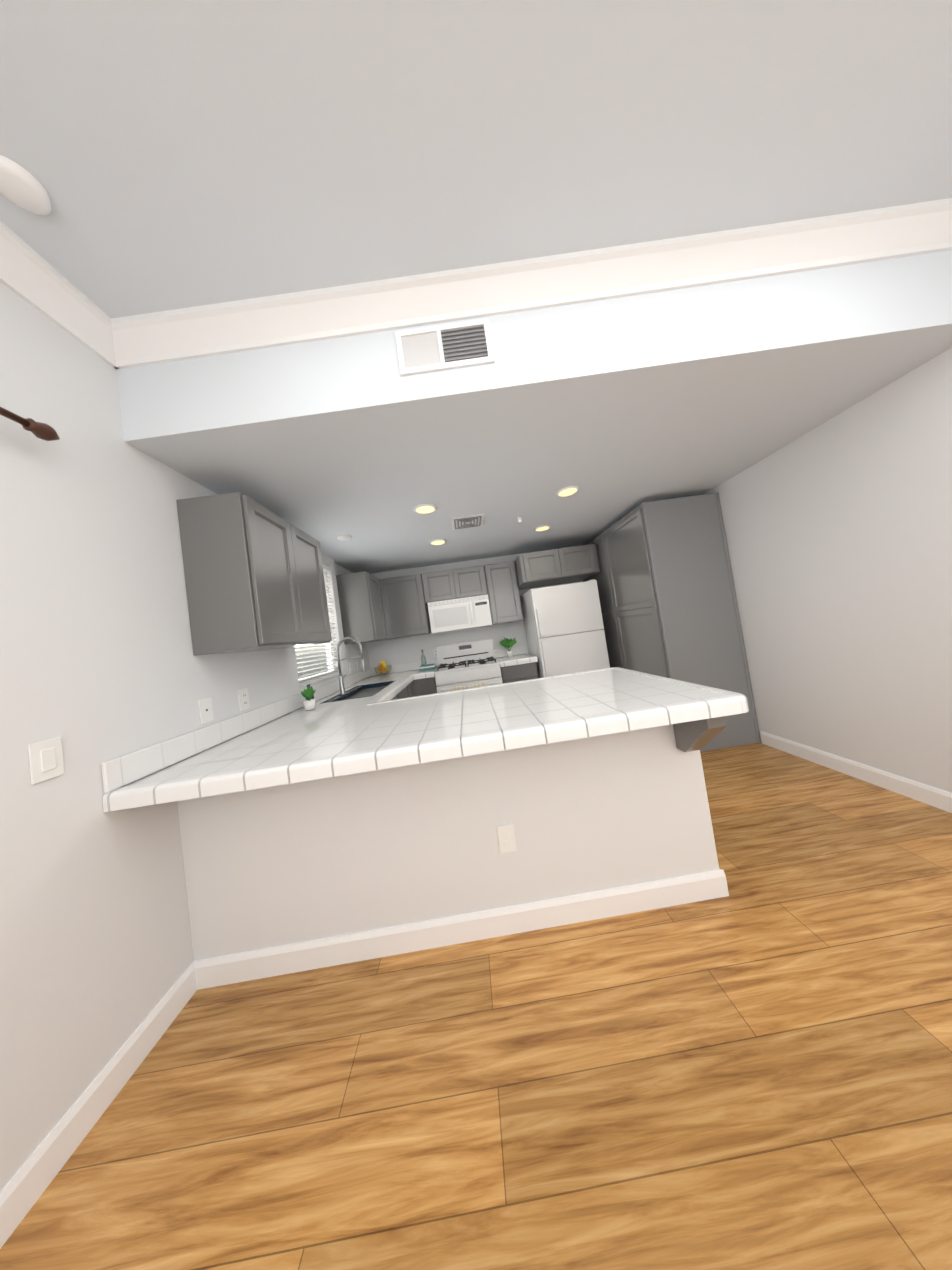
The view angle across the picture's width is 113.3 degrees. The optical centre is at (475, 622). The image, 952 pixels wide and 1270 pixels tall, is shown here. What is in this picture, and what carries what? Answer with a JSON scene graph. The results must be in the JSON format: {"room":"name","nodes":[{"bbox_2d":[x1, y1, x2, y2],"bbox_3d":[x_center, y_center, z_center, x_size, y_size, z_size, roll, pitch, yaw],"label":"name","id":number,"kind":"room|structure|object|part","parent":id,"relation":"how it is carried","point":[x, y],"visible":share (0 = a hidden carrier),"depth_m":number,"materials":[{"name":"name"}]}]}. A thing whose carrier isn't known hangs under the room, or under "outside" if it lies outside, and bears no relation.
{"room":"kitchen","nodes":[
{"label":"kitchen","id":0,"kind":"room"},
{"bbox_2d":[0,281,369,1190],"bbox_3d":[-1.426,0.119,1.223,0.150,2.820,6.300,-8,-2,-2],"label":"wall","id":1,"kind":"structure","parent":0,"point":[100,663],"depth_m":1.06,"materials":[{"name":"white paint"}]},
{"bbox_2d":[0,407,59,440],"bbox_3d":[-1.387,-0.606,0.864,0.099,0.051,0.325,-8,-2,-2],"label":"curtain rod finial","id":2,"kind":"object","parent":1,"relation":"attached to","point":[44,431],"visible":1,"depth_m":0.96,"materials":[{"name":"brown wood"}]},
{"bbox_2d":[28,737,64,784],"bbox_3d":[-1.294,0.414,0.945,0.010,0.116,0.072,-8,-2,-2],"label":"light switch","id":3,"kind":"object","parent":1,"relation":"attached to","point":[46,762],"visible":1,"depth_m":0.94,"materials":[{"name":"white plastic"}]},
{"bbox_2d":[0,220,118,368],"bbox_3d":[-1.437,-1.194,-0.198,0.092,0.115,3.060,-8,-2,-2],"label":"crown molding","id":4,"kind":"structure","parent":1,"relation":"attached to","point":[31,276],"depth_m":1.09,"materials":[{"name":"white wood"}]},
{"bbox_2d":[0,964,196,1248],"bbox_3d":[-1.111,1.395,-0.265,0.014,0.105,3.106,-8,-2,-2],"label":"baseboard","id":5,"kind":"structure","parent":1,"relation":"attached to","point":[26,1185],"depth_m":0.92,"materials":[{"name":"white wood"}]},
{"bbox_2d":[198,697,213,723],"bbox_3d":[-1.313,0.426,1.525,0.008,0.116,0.072,-8,-2,-2],"label":"cable wall plate","id":6,"kind":"object","parent":1,"relation":"attached to","point":[205,710],"visible":1,"depth_m":1.52,"materials":[{"name":"white plastic"}]},
{"bbox_2d":[238,688,249,710],"bbox_3d":[-1.321,0.436,1.785,0.009,0.116,0.072,-8,-2,-2],"label":"electrical outlet","id":7,"kind":"object","parent":1,"relation":"attached to","point":[243,696],"visible":1,"depth_m":1.78,"materials":[{"name":"white plastic"}]},
{"bbox_2d":[176,492,311,655],"bbox_3d":[-1.253,-0.234,1.747,0.324,0.764,0.461,-8,-2,-2],"label":"upper cabinet","id":8,"kind":"object","parent":1,"relation":"attached to","point":[254,575],"depth_m":1.53,"materials":[{"name":"grey wood"}]},
{"bbox_2d":[280,530,331,648],"bbox_3d":[-1.264,-0.221,2.091,0.324,0.764,0.462,-8,-2,-2],"label":"upper cabinet","id":9,"kind":"object","parent":1,"relation":"attached to","point":[313,567],"depth_m":2.18,"materials":[{"name":"grey wood"}]},
{"bbox_2d":[101,645,526,793],"bbox_3d":[-0.321,0.454,2.676,2.123,0.104,3.134,-8,-2,-2],"label":"backsplash","id":10,"kind":"structure","parent":1,"relation":"attached to","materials":[{"name":"tile"}]},
{"bbox_2d":[295,564,344,686],"bbox_3d":[-1.490,-0.040,2.822,0.142,1.120,0.855,-8,-2,-2],"label":"window unit","id":11,"kind":"structure","parent":1,"relation":"in","point":[330,660],"depth_m":2.91,"materials":[{"name":"white"}]},
{"bbox_3d":[-1.387,0.505,2.804,0.091,0.012,0.853,-8,-2,-2],"label":"window sill","id":12,"kind":"part","parent":11,"relation":"part of","materials":[{"name":"white"}]},
{"bbox_2d":[348,663,351,673],"bbox_3d":[-1.413,0.509,3.511,0.009,0.116,0.072,-8,-2,-2],"label":"electrical outlet","id":13,"kind":"object","parent":1,"relation":"attached to","point":[349,667],"visible":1,"depth_m":3.50,"materials":[{"name":"white plastic"}]},
{"bbox_2d":[336,571,391,643],"bbox_3d":[-1.306,-0.160,3.687,0.416,0.764,0.494,-8,-2,-2],"label":"upper cabinet","id":14,"kind":"object","parent":1,"relation":"attached to","point":[363,606],"depth_m":3.45,"materials":[{"name":"grey wood"}]},
{"bbox_2d":[111,198,951,368],"bbox_3d":[0.315,-1.391,1.279,3.720,0.115,0.230,-8,-2,-2],"label":"crown molding","id":15,"kind":"structure","parent":1,"relation":"attached to","point":[556,280],"depth_m":1.27,"materials":[{"name":"white wood"}]},
{"bbox_2d":[329,752,436,776],"bbox_3d":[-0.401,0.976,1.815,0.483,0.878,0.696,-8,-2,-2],"label":"countertop edge","id":16,"kind":"object","parent":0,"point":[422,757],"depth_m":1.10,"materials":[{"name":"white tile"}]},
{"bbox_2d":[285,668,416,715],"bbox_3d":[-1.024,0.646,3.143,0.633,0.036,2.145,-8,-2,-2],"label":"countertop","id":17,"kind":"structure","parent":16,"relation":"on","point":[398,678],"depth_m":2.48,"materials":[{"name":"white tile"}]},
{"bbox_2d":[301,686,315,710],"bbox_3d":[-1.175,0.531,2.205,0.111,0.158,0.104,-8,-2,-2],"label":"potted plant","id":18,"kind":"object","parent":17,"relation":"on","point":[309,702],"visible":1,"depth_m":2.18,"materials":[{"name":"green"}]},
{"bbox_2d":[336,636,364,695],"bbox_3d":[-1.120,0.375,2.831,0.256,0.507,0.130,-8,-2,-2],"label":"faucet","id":19,"kind":"object","parent":17,"relation":"on","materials":[{"name":"silver metal"}]},
{"bbox_2d":[321,680,392,703],"bbox_3d":[-1.013,0.714,2.850,0.408,0.200,0.818,-8,-2,-2],"label":"sink","id":20,"kind":"object","parent":17,"relation":"in","point":[358,689],"depth_m":2.98,"materials":[{"name":"grey metal"}]},
{"bbox_2d":[374,661,391,675],"bbox_3d":[-1.193,0.582,4.016,0.216,0.185,0.216,-8,-2,-2],"label":"fruit bowl","id":21,"kind":"object","parent":17,"relation":"on","point":[383,668],"visible":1,"depth_m":3.98,"materials":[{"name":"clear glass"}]},
{"bbox_2d":[117,668,740,799],"bbox_3d":[-0.147,0.470,1.652,2.313,0.036,0.983,-8,-2,-2],"label":"countertop","id":22,"kind":"structure","parent":16,"relation":"on","point":[386,729],"depth_m":1.33,"materials":[{"name":"white tile"}]},
{"bbox_2d":[177,724,718,960],"bbox_3d":[-0.107,0.930,1.717,2.269,0.878,0.730,-8,-2,-2],"label":"wall","id":23,"kind":"structure","parent":0,"point":[280,865],"depth_m":1.35,"materials":[{"name":"white paint"}]},
{"bbox_2d":[192,869,728,989],"bbox_3d":[-0.035,1.298,1.333,2.284,0.105,0.014,-8,-2,-2],"label":"baseboard","id":24,"kind":"structure","parent":23,"relation":"attached to","point":[385,942],"depth_m":1.33,"materials":[{"name":"white wood"}]},
{"bbox_2d":[497,823,516,853],"bbox_3d":[0.133,0.933,1.354,0.072,0.116,0.008,-8,-2,-2],"label":"outlet","id":25,"kind":"object","parent":23,"relation":"attached to","point":[506,839],"visible":1,"depth_m":1.35,"materials":[{"name":"white plastic"}]},
{"bbox_2d":[366,554,582,675],"bbox_3d":[0.450,-0.039,4.365,3.910,2.820,0.150,-8,-2,-2],"label":"wall","id":26,"kind":"structure","parent":0,"point":[398,650],"depth_m":4.26,"materials":[{"name":"white paint"}]},
{"bbox_2d":[384,574,430,638],"bbox_3d":[-0.916,-0.203,4.052,0.539,0.764,0.400,-8,-2,-2],"label":"upper cabinet","id":27,"kind":"object","parent":26,"relation":"attached to","point":[408,615],"depth_m":3.94,"materials":[{"name":"grey wood"}]},
{"bbox_2d":[420,568,463,603],"bbox_3d":[-0.444,-0.459,4.114,0.459,0.385,0.324,-8,-2,-2],"label":"upper cabinet","id":28,"kind":"object","parent":26,"relation":"attached to","point":[438,585],"depth_m":3.96,"materials":[{"name":"grey wood"}]},
{"bbox_2d":[428,595,491,633],"bbox_3d":[-0.204,-0.103,4.048,0.760,0.385,0.443,-8,-2,-2],"label":"microwave","id":29,"kind":"object","parent":28,"relation":"attached to","point":[459,614],"visible":1,"depth_m":3.87,"materials":[{"name":"white"}]},
{"bbox_2d":[460,565,487,597],"bbox_3d":[-0.106,-0.506,4.126,0.458,0.385,0.324,-8,-2,-2],"label":"upper cabinet","id":30,"kind":"object","parent":26,"relation":"attached to","point":[473,580],"depth_m":3.97,"materials":[{"name":"grey wood"}]},
{"bbox_2d":[484,560,522,623],"bbox_3d":[0.348,-0.378,4.135,0.394,0.764,0.324,-8,-2,-2],"label":"upper cabinet","id":31,"kind":"object","parent":26,"relation":"attached to","point":[503,594],"depth_m":3.98,"materials":[{"name":"grey wood"}]},
{"bbox_2d":[516,548,567,588],"bbox_3d":[0.781,-0.666,4.002,0.523,0.345,0.639,-8,-2,-2],"label":"upper cabinet","id":32,"kind":"object","parent":26,"relation":"attached to","point":[547,567],"depth_m":3.69,"materials":[{"name":"grey wood"}]},
{"bbox_2d":[552,544,599,584],"bbox_3d":[1.183,-0.722,4.016,0.523,0.345,0.639,-8,-2,-2],"label":"upper cabinet","id":33,"kind":"object","parent":26,"relation":"attached to","point":[583,563],"depth_m":3.71,"materials":[{"name":"grey wood"}]},
{"bbox_2d":[0,742,951,1269],"bbox_3d":[0.690,1.275,1.242,4.020,0.060,6.300,-8,-2,-2],"label":"floor","id":34,"kind":"structure","parent":0,"point":[752,1070],"depth_m":0.87,"materials":[{"name":"brown wood"}]},
{"bbox_2d":[393,692,400,699],"bbox_3d":[-0.950,1.079,2.572,0.619,0.878,0.602,-8,-2,-2],"label":"base cabinet","id":35,"kind":"object","parent":34,"relation":"on","point":[398,694],"depth_m":2.80,"materials":[{"name":"grey"}]},
{"bbox_2d":[401,688,408,699],"bbox_3d":[-0.964,1.097,3.029,0.619,0.878,0.607,-8,-2,-2],"label":"base cabinet","id":36,"kind":"object","parent":34,"relation":"on","point":[404,691],"depth_m":3.09,"materials":[{"name":"grey"}]},
{"bbox_2d":[405,676,416,695],"bbox_3d":[-0.948,1.107,3.393,0.672,0.878,0.415,-8,-2,-2],"label":"base cabinet","id":37,"kind":"object","parent":34,"relation":"on","point":[411,684],"depth_m":3.54,"materials":[{"name":"grey"}]},
{"bbox_2d":[417,672,436,695],"bbox_3d":[-0.564,1.069,3.869,0.280,0.878,0.689,-8,-2,-2],"label":"base cabinet","id":38,"kind":"object","parent":34,"relation":"on","point":[426,685],"depth_m":3.61,"materials":[{"name":"grey"}]},
{"bbox_2d":[409,668,436,675],"bbox_3d":[-0.634,0.617,3.913,0.290,0.036,0.633,-8,-2,-2],"label":"countertop","id":39,"kind":"structure","parent":38,"relation":"on","point":[429,672],"depth_m":3.65,"materials":[{"name":"white tile"}]},
{"bbox_2d":[419,663,435,670],"bbox_3d":[-0.620,0.569,4.024,0.200,0.052,0.180,-8,-2,-2],"label":"books","id":40,"kind":"object","parent":39,"relation":"on","point":[427,666],"visible":1,"depth_m":3.94,"materials":[{"name":"teal paper"}]},
{"bbox_2d":[434,639,502,692],"bbox_3d":[-0.065,0.843,3.871,0.760,1.185,0.730,-8,-2,-2],"label":"range","id":41,"kind":"object","parent":34,"relation":"on","point":[468,665],"visible":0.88,"depth_m":3.63,"materials":[{"name":"white metal"}]},
{"bbox_2d":[500,660,540,683],"bbox_3d":[0.545,0.915,3.944,0.427,0.878,0.619,-8,-2,-2],"label":"base cabinet","id":42,"kind":"object","parent":34,"relation":"on","point":[527,671],"depth_m":3.65,"materials":[{"name":"grey wood"}]},
{"bbox_2d":[495,652,536,663],"bbox_3d":[0.486,0.460,3.952,0.436,0.036,0.633,-8,-2,-2],"label":"countertop","id":43,"kind":"structure","parent":42,"relation":"on","point":[521,659],"depth_m":3.73,"materials":[{"name":"white tile"}]},
{"bbox_2d":[499,637,515,656],"bbox_3d":[0.431,0.306,4.122,0.217,0.285,0.224,-8,-2,-2],"label":"potted plant","id":44,"kind":"object","parent":43,"relation":"on","point":[507,643],"visible":1,"depth_m":4.09,"materials":[{"name":"green plant"}]},
{"bbox_2d":[520,579,609,677],"bbox_3d":[1.114,0.411,3.882,0.765,1.712,0.760,-8,-2,-2],"label":"fridge","id":45,"kind":"object","parent":34,"relation":"on","point":[564,626],"visible":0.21,"depth_m":3.57,"materials":[{"name":"white metal"}]},
{"bbox_2d":[583,492,760,751],"bbox_3d":[1.945,0.019,3.537,0.717,2.230,1.582,-8,-2,-2],"label":"pantry cabinet","id":46,"kind":"object","parent":34,"relation":"on","point":[698,609],"depth_m":2.77,"materials":[{"name":"grey wood"}]},
{"bbox_3d":[1.595,0.028,3.529,0.020,2.090,1.524,-8,-2,-2],"label":"pantry cabinet doors","id":47,"kind":"part","parent":46,"relation":"part of","materials":[{"name":"grey wood"}]},
{"bbox_2d":[0,0,951,317],"bbox_3d":[0.343,-1.552,-0.131,3.720,0.100,3.060,-8,-2,-2],"label":"ceiling","id":48,"kind":"structure","parent":0,"point":[172,154],"depth_m":0.90,"materials":[{"name":"white paint"}]},
{"bbox_2d":[0,155,50,215],"bbox_3d":[-1.284,-1.221,0.879,0.110,0.029,0.110,-8,-2,-2],"label":"smoke detector","id":49,"kind":"object","parent":48,"relation":"attached to","point":[22,187],"visible":0.96,"depth_m":0.88,"materials":[{"name":"white plastic"}]},
{"bbox_2d":[437,736,528,760],"bbox_3d":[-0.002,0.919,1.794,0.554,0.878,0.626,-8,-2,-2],"label":"countertop edge","id":50,"kind":"object","parent":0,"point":[474,749],"depth_m":1.11,"materials":[{"name":"white tile"}]},
{"bbox_2d":[116,250,951,573],"bbox_3d":[0.262,-1.223,2.789,3.765,0.530,3.078,-8,-2,-2],"label":"ceiling","id":51,"kind":"structure","parent":0,"point":[614,410],"depth_m":1.44,"materials":[{"name":"white paint"}]},
{"bbox_2d":[337,535,351,540],"bbox_3d":[-1.163,-0.745,2.766,0.120,0.017,0.120,-8,-2,-2],"label":"ceiling detector","id":52,"kind":"object","parent":51,"relation":"attached to","point":[344,537],"visible":1,"depth_m":2.74,"materials":[{"name":"white plastic"}]},
{"bbox_2d":[414,504,436,513],"bbox_3d":[-0.390,-0.870,2.404,0.176,0.011,0.176,-8,-2,-2],"label":"recessed light","id":53,"kind":"object","parent":51,"relation":"in","point":[425,508],"visible":1,"depth_m":2.39,"materials":[{"name":"white glass"}]},
{"bbox_2d":[430,539,445,544],"bbox_3d":[-0.396,-0.839,3.274,0.176,0.011,0.176,-8,-2,-2],"label":"recessed light","id":54,"kind":"object","parent":51,"relation":"in","point":[438,542],"visible":1,"depth_m":3.25,"materials":[{"name":"white"}]},
{"bbox_2d":[395,318,493,375],"bbox_3d":[-0.132,-1.155,1.313,0.395,0.185,0.025,-8,-2,-2],"label":"ceiling vent","id":55,"kind":"object","parent":51,"relation":"in","point":[445,347],"visible":1,"depth_m":1.31,"materials":[{"name":"white metal"}]},
{"bbox_2d":[451,514,484,529],"bbox_3d":[-0.075,-0.900,2.815,0.290,0.012,0.290,-8,-2,-2],"label":"ceiling vent","id":56,"kind":"object","parent":51,"relation":"in","point":[469,521],"visible":0.98,"depth_m":2.79,"materials":[{"name":"white metal"}]},
{"bbox_2d":[534,525,550,531],"bbox_3d":[0.703,-0.994,3.303,0.176,0.011,0.176,-8,-2,-2],"label":"recessed light","id":57,"kind":"object","parent":51,"relation":"in","point":[541,528],"visible":1,"depth_m":3.28,"materials":[{"name":"white"}]},
{"bbox_2d":[556,486,578,496],"bbox_3d":[0.719,-1.025,2.453,0.176,0.011,0.176,-8,-2,-2],"label":"recessed light","id":58,"kind":"object","parent":51,"relation":"in","point":[567,491],"visible":0.98,"depth_m":2.44,"materials":[{"name":"white"}]},
{"bbox_2d":[529,728,596,745],"bbox_3d":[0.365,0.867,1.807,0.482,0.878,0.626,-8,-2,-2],"label":"countertop edge","id":59,"kind":"object","parent":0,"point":[577,733],"depth_m":1.12,"materials":[{"name":"white tile"}]},
{"bbox_2d":[597,716,656,735],"bbox_3d":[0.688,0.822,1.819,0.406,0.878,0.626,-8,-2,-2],"label":"countertop edge","id":60,"kind":"object","parent":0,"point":[629,725],"depth_m":1.13,"materials":[{"name":"white tile"}]},
{"bbox_2d":[703,347,951,792],"bbox_3d":[2.406,-0.421,1.285,0.150,2.820,6.150,-8,-2,-2],"label":"wall","id":61,"kind":"structure","parent":0,"point":[838,529],"depth_m":1.91,"materials":[{"name":"white paint"}]},
{"bbox_2d":[760,731,951,812],"bbox_3d":[2.537,0.906,0.512,0.014,0.105,4.400,-8,-2,-2],"label":"baseboard","id":62,"kind":"structure","parent":61,"relation":"attached to","point":[929,795],"depth_m":1.99,"materials":[{"name":"white wood"}]}
]}

